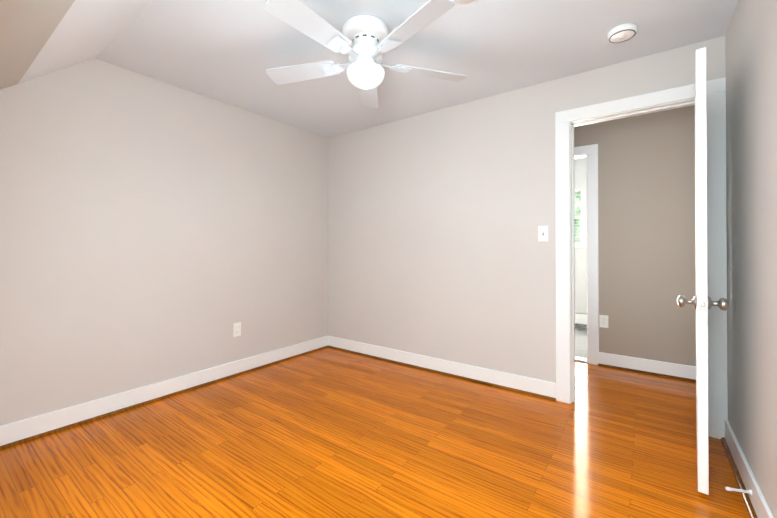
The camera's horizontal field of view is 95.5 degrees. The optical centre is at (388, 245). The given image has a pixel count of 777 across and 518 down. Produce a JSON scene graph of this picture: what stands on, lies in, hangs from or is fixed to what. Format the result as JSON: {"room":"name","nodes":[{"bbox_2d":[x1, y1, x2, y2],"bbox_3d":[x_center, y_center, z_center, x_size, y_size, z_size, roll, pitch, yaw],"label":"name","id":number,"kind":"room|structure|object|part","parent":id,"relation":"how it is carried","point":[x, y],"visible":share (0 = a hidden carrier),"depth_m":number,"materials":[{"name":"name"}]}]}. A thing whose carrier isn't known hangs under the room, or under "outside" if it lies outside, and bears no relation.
{"room":"bedroom","nodes":[
{"label":"bedroom","id":0,"kind":"room"},
{"bbox_2d":[0,0,74,89],"bbox_3d":[-1.119,-0.535,0.621,3.289,1.042,1.072,0,0,36],"label":"ceiling slope","id":1,"kind":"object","parent":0,"point":[28,28],"visible":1,"depth_m":1.41,"materials":[{"name":"beige paint"}]},
{"bbox_2d":[18,0,151,83],"bbox_3d":[-0.699,-1.143,1.198,3.289,0.420,0.349,0,0,36],"label":"ceiling","id":2,"kind":"structure","parent":0,"point":[85,30],"depth_m":1.77,"materials":[{"name":"white paint"}]},
{"bbox_2d":[0,58,327,425],"bbox_3d":[-1.447,-0.102,3.057,0.120,2.478,4.820,0,0,36],"label":"wall","id":3,"kind":"structure","parent":0,"point":[152,230],"depth_m":2.52,"materials":[{"name":"grey paint"}]},
{"bbox_2d":[0,336,327,449],"bbox_3d":[-1.704,1.071,2.569,0.033,0.125,3.500,0,0,36],"label":"baseboard","id":4,"kind":"structure","parent":3,"relation":"attached to","point":[28,427],"depth_m":2.48,"materials":[{"name":"white wood"}]},
{"bbox_2d":[233,322,240,336],"bbox_3d":[-1.333,0.740,3.104,0.014,0.118,0.072,0,0,36],"label":"outlet","id":5,"kind":"object","parent":3,"relation":"attached to","point":[236,329],"visible":1,"depth_m":3.10,"materials":[{"name":"white plastic"}]},
{"bbox_2d":[0,348,749,517],"bbox_3d":[-0.105,1.181,1.997,3.529,0.100,4.705,0,0,36],"label":"floor","id":6,"kind":"structure","parent":0,"point":[328,433],"depth_m":1.92,"materials":[{"name":"orange wood"}]},
{"bbox_2d":[95,0,737,137],"bbox_3d":[0.855,-1.280,3.325,3.529,0.120,4.920,0,0,36],"label":"ceiling","id":7,"kind":"structure","parent":0,"point":[230,52],"depth_m":2.20,"materials":[{"name":"white paint"}]},
{"bbox_2d":[265,0,466,107],"bbox_3d":[-0.153,-1.055,1.967,1.225,0.346,1.175,0,0,36],"label":"fan","id":8,"kind":"object","parent":7,"relation":"hanging from","point":[364,42],"visible":1,"depth_m":1.91,"materials":[{"name":"white plastic"}]},
{"bbox_3d":[-0.513,-1.041,2.122,0.457,0.035,0.138,0,0,17],"label":"blade","id":9,"kind":"part","parent":8,"relation":"part of","materials":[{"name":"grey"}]},
{"bbox_3d":[-0.361,-1.043,1.675,0.138,0.035,0.457,0,0,35],"label":"blade","id":10,"kind":"part","parent":8,"relation":"part of","materials":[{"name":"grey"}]},
{"bbox_3d":[-0.135,-1.039,2.405,0.138,0.035,0.457,0,0,-1],"label":"blade","id":11,"kind":"part","parent":8,"relation":"part of","materials":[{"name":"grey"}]},
{"bbox_3d":[0.111,-1.043,1.682,0.138,0.035,0.457,0,0,-37],"label":"blade","id":12,"kind":"part","parent":8,"relation":"part of","materials":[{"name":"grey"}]},
{"bbox_3d":[0.251,-1.041,2.133,0.457,0.035,0.138,0,0,-19],"label":"blade","id":13,"kind":"part","parent":8,"relation":"part of","materials":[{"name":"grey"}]},
{"bbox_2d":[456,0,474,3],"bbox_3d":[0.384,-1.224,1.731,0.114,0.010,0.114,0,0,36],"label":"detector","id":14,"kind":"object","parent":7,"relation":"attached to","point":[464,1],"visible":1,"depth_m":1.76,"materials":[{"name":"white"}]},
{"bbox_2d":[607,23,636,42],"bbox_3d":[1.335,-1.209,2.016,0.144,0.037,0.144,0,0,36],"label":"smoke detector","id":15,"kind":"object","parent":7,"relation":"attached to","point":[628,34],"depth_m":1.98,"materials":[{"name":"white plastic"}]},
{"bbox_3d":[1.335,-1.194,2.016,0.128,0.003,0.128,0,0,36],"label":"smoke detector ring","id":16,"kind":"part","parent":15,"relation":"part of","materials":[{"name":"white plastic"}]},
{"bbox_2d":[328,36,725,382],"bbox_3d":[0.661,-0.042,3.051,3.289,2.358,0.060,0,0,36],"label":"wall","id":17,"kind":"structure","parent":0,"point":[436,219],"depth_m":3.02,"materials":[{"name":"grey paint"}]},
{"bbox_2d":[328,336,555,401],"bbox_3d":[0.270,1.076,3.272,2.360,0.125,0.033,0,0,36],"label":"baseboard","id":18,"kind":"structure","parent":17,"relation":"attached to","point":[536,386],"depth_m":3.05,"materials":[{"name":"white wood"}]},
{"bbox_2d":[538,226,547,241],"bbox_3d":[1.159,-0.088,2.643,0.072,0.118,0.021,0,0,36],"label":"light switch","id":19,"kind":"object","parent":17,"relation":"attached to","point":[542,233],"visible":1,"depth_m":2.64,"materials":[{"name":"white plastic"}]},
{"bbox_2d":[572,125,574,401],"bbox_3d":[1.352,0.124,2.579,0.011,2.020,0.035,0,0,36],"label":"door frame","id":20,"kind":"object","parent":17,"relation":"attached to","point":[573,309],"visible":0.93,"depth_m":2.57,"materials":[{"name":"white wood"}]},
{"bbox_2d":[572,101,694,125],"bbox_3d":[1.639,-0.882,2.375,0.722,0.011,0.035,0,0,36],"label":"door frame","id":21,"kind":"object","parent":17,"relation":"attached to","point":[638,113],"visible":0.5,"depth_m":2.35,"materials":[{"name":"white wood"}]},
{"bbox_2d":[555,77,727,438],"bbox_3d":[1.631,0.078,2.367,0.913,2.110,0.138,0,0,36],"label":"door frame","id":22,"kind":"structure","parent":17,"relation":"attached to","point":[717,266],"depth_m":2.14,"materials":[{"name":"white wood"}]},
{"bbox_3d":[1.640,-0.897,2.377,0.762,0.020,0.120,0,0,36],"label":"bedroom door head jamb","id":23,"kind":"part","parent":22,"relation":"part of","materials":[{"name":"white wood"}]},
{"bbox_3d":[1.596,-0.935,2.324,0.913,0.085,0.018,0,0,36],"label":"bedroom door head trim","id":24,"kind":"part","parent":22,"relation":"part of","materials":[{"name":"white wood"}]},
{"bbox_2d":[574,158,586,328],"bbox_3d":[2.410,-0.029,5.154,1.630,2.358,0.120,0,0,36],"label":"wall","id":25,"kind":"structure","parent":0,"point":[580,281],"depth_m":4.89,"materials":[{"name":"white paint"}]},
{"bbox_2d":[575,313,586,327],"bbox_3d":[2.381,1.029,5.050,1.500,0.180,0.071,0,0,36],"label":"heater","id":26,"kind":"object","parent":25,"relation":"attached to","point":[580,318],"depth_m":4.83,"materials":[{"name":"white"}]},
{"bbox_3d":[2.361,1.094,5.021,1.460,0.040,0.001,0,0,36],"label":"bathroom heater slot","id":27,"kind":"part","parent":26,"relation":"part of","materials":[{"name":"white metal"}]},
{"bbox_2d":[581,189,583,244],"bbox_3d":[2.724,-0.392,4.939,0.045,0.780,0.100,0,0,36],"label":"window frame","id":28,"kind":"structure","parent":25,"relation":"in","point":[582,216],"depth_m":4.90,"materials":[{"name":"white wood"}]},
{"bbox_2d":[575,327,586,362],"bbox_3d":[1.941,1.194,4.489,1.850,0.104,1.735,0,0,36],"label":"floor","id":29,"kind":"structure","parent":0,"point":[580,342],"depth_m":4.14,"materials":[{"name":"white tile"}]},
{"bbox_2d":[574,105,695,365],"bbox_3d":[2.026,-0.040,3.428,1.529,2.358,0.120,0,0,36],"label":"wall","id":30,"kind":"structure","parent":0,"point":[646,211],"depth_m":3.15,"materials":[{"name":"grey paint"}]},
{"bbox_2d":[574,154,586,158],"bbox_3d":[1.696,-0.889,3.681,0.703,0.020,0.130,0,0,36],"label":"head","id":31,"kind":"object","parent":30,"relation":"attached to","point":[579,156],"visible":0.14,"depth_m":3.49},
{"bbox_2d":[575,356,586,361],"bbox_3d":[1.697,1.135,3.671,0.663,0.012,0.125,0,0,36],"label":"bathroom door sill","id":32,"kind":"structure","parent":30,"relation":"attached to","point":[582,359],"depth_m":3.49,"materials":[{"name":"white wood"}]},
{"bbox_2d":[574,144,597,155],"bbox_3d":[1.652,-0.927,3.621,0.863,0.085,0.018,0,0,36],"label":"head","id":33,"kind":"object","parent":30,"relation":"attached to","point":[585,149],"visible":0.4,"depth_m":3.42},
{"bbox_2d":[586,153,598,364],"bbox_3d":[1.998,0.127,3.442,0.100,2.025,0.148,0,0,36],"label":"door frame","id":34,"kind":"structure","parent":30,"relation":"attached to","point":[592,274],"depth_m":3.38,"materials":[{"name":"white wood"}]},
{"bbox_2d":[599,315,607,327],"bbox_3d":[2.039,0.719,3.338,0.072,0.118,0.014,0,0,36],"label":"outlet","id":35,"kind":"object","parent":30,"relation":"attached to","point":[603,319],"visible":1,"depth_m":3.34,"materials":[{"name":"white plastic"}]},
{"bbox_2d":[598,352,695,381],"bbox_3d":[2.295,1.075,3.130,0.751,0.125,0.033,0,0,36],"label":"baseboard","id":36,"kind":"structure","parent":30,"relation":"attached to","point":[667,368],"depth_m":3.12,"materials":[{"name":"white wood"}]},
{"bbox_2d":[725,0,776,517],"bbox_3d":[0.968,-0.117,0.585,0.120,2.478,3.680,0,0,36],"label":"wall","id":37,"kind":"structure","parent":0,"point":[751,108],"depth_m":1.54,"materials":[{"name":"grey paint"}]},
{"bbox_2d":[725,487,751,494],"bbox_3d":[1.522,1.066,1.534,0.090,0.022,0.022,0,0,16],"label":"door stop","id":38,"kind":"object","parent":37,"relation":"attached to","point":[749,491],"visible":1,"depth_m":1.53,"materials":[{"name":"white metal"}]},
{"bbox_2d":[720,419,773,517],"bbox_3d":[0.919,1.060,0.639,0.033,0.125,3.482,0,0,36],"label":"baseboard","id":39,"kind":"structure","parent":37,"relation":"attached to","point":[760,505],"depth_m":1.62,"materials":[{"name":"white wood"}]},
{"label":"door","id":40,"kind":"structure","parent":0,"visible":0},
{"bbox_2d":[698,297,705,310],"bbox_3d":[1.404,0.263,1.578,0.026,0.058,0.002,0,0,41],"label":"door latch plate","id":41,"kind":"object","parent":40,"relation":"attached to","point":[700,308],"visible":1,"depth_m":1.58,"materials":[{"name":"silver metal"}]},
{"bbox_2d":[677,47,728,494],"bbox_3d":[1.636,0.112,1.849,0.177,1.992,0.712,0,0,41],"label":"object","id":42,"kind":"structure","parent":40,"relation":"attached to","point":[702,275],"depth_m":1.58,"materials":[{"name":"white wood"}]},
{"bbox_3d":[1.403,0.264,1.658,0.070,0.062,0.062,0,0,41],"label":"hall door knob","id":43,"kind":"part","parent":42,"relation":"part of","materials":[{"name":"silver metal"}]},
{"bbox_3d":[1.831,0.113,2.075,0.036,1.992,0.115,0,0,41],"label":"door hinge stile","id":44,"kind":"part","parent":42,"relation":"part of","materials":[{"name":"white wood"}]},
{"bbox_3d":[2.452,-0.758,5.140,0.630,0.045,0.100,0,0,36],"label":"frame","id":45,"kind":"object","parent":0,"visible":0},
{"bbox_3d":[2.405,-0.761,5.075,0.630,0.030,0.050,0,0,36],"label":"blind rail","id":46,"kind":"object","parent":45,"relation":"attached to","visible":0},
{"bbox_2d":[574,192,579,241],"bbox_3d":[2.408,-0.391,5.077,0.620,0.693,0.048,0,0,36],"label":"window blind","id":47,"kind":"object","parent":46,"relation":"hanging from","point":[577,218],"depth_m":4.91,"materials":[{"name":"white plastic"}]},
{"label":"outside","id":48,"kind":"structure","parent":0,"visible":0},
{"bbox_2d":[574,194,580,241],"bbox_3d":[2.514,-0.390,5.223,0.920,0.980,0.010,0,0,36],"label":"bathroom window","id":49,"kind":"structure","parent":48,"point":[577,212],"depth_m":5.07,"materials":[{"name":"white glass"}]}
]}

